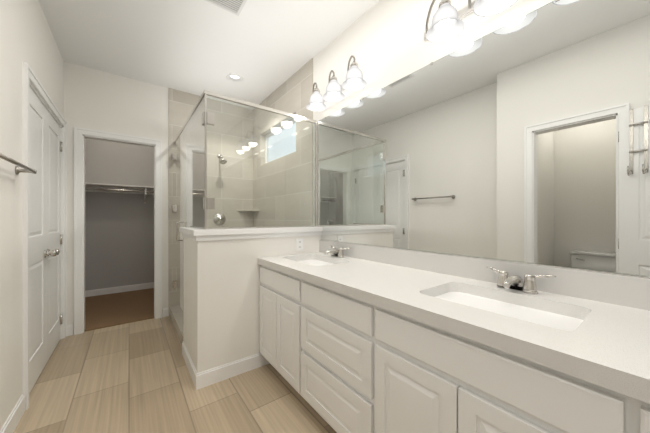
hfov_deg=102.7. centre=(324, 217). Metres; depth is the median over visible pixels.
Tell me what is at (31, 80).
door frame
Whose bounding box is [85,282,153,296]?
baseboard
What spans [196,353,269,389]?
baseboard
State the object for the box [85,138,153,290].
wall
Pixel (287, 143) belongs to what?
sky
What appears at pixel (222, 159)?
shower head
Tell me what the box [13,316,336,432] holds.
floor
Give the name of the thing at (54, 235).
door
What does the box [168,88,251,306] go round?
tiled wall
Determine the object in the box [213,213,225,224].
shower valve
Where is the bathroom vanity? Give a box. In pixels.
[258,240,649,432]
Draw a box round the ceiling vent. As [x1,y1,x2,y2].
[205,0,246,15]
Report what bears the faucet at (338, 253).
on the bathroom vanity
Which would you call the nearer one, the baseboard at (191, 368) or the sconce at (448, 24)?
the sconce at (448, 24)
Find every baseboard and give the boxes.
[0,394,24,432]
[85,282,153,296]
[182,341,196,389]
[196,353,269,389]
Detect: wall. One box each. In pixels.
[0,0,63,429]
[64,61,167,334]
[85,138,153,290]
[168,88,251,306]
[179,227,322,372]
[252,58,312,226]
[313,0,649,277]
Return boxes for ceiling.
[38,0,379,109]
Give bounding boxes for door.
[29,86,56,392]
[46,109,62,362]
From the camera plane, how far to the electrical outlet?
2.42 m
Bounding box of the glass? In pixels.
[172,90,316,319]
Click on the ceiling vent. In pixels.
(235, 7)
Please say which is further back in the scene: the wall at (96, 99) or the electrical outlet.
the wall at (96, 99)
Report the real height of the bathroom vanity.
1.030 m
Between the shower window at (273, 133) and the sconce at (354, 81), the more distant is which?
the shower window at (273, 133)
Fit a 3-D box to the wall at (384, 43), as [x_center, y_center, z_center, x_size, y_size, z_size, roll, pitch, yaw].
[0.700,-0.200,1.680,0.100,2.900,6.040,0,0,-37]
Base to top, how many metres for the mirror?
1.188 m
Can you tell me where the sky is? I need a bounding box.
[268,123,295,161]
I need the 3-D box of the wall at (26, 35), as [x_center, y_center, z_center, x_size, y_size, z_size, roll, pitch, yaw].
[-1.996,-0.200,1.651,0.100,2.900,2.640,0,0,-37]
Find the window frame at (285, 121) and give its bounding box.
[261,113,295,164]
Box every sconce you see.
[306,55,366,110]
[424,0,517,42]
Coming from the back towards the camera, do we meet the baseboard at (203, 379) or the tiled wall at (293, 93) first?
the tiled wall at (293, 93)
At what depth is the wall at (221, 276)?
2.06 m
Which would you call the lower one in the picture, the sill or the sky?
the sill
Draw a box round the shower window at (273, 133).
[265,118,295,162]
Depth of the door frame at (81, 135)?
2.86 m
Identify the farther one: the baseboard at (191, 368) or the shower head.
the shower head
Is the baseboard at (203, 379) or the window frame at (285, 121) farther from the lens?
the window frame at (285, 121)
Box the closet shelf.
[85,182,153,202]
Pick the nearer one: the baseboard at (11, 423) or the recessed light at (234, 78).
the baseboard at (11, 423)
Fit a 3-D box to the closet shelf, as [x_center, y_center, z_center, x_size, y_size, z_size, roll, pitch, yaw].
[-3.293,-0.385,4.204,2.296,0.270,0.318,0,0,-37]
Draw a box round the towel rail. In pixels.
[0,153,36,174]
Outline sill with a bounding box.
[169,306,182,344]
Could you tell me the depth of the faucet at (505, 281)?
1.16 m
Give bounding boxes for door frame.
[23,62,66,409]
[74,127,161,334]
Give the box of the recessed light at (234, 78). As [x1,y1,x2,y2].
[226,74,242,82]
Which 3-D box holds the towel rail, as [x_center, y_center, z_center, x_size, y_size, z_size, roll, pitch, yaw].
[-1.669,-0.290,1.372,0.084,0.052,0.652,0,0,-37]
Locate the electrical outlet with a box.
[296,238,302,250]
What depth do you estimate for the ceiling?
2.39 m
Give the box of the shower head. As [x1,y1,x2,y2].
[217,154,226,163]
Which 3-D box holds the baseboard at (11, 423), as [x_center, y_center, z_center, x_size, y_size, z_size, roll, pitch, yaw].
[-1.553,1.194,1.157,0.012,0.112,1.315,0,0,-37]
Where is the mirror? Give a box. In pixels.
[317,0,649,276]
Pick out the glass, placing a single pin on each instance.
(192, 205)
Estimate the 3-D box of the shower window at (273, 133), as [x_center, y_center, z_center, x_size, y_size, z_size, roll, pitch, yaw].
[-0.558,-0.975,3.399,0.030,0.434,0.984,0,0,-37]
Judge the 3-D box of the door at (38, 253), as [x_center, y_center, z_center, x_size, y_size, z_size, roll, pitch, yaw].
[-2.174,0.155,1.982,0.108,2.170,0.584,0,0,-37]
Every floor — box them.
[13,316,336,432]
[84,288,153,331]
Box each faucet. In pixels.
[325,245,349,257]
[486,266,555,293]

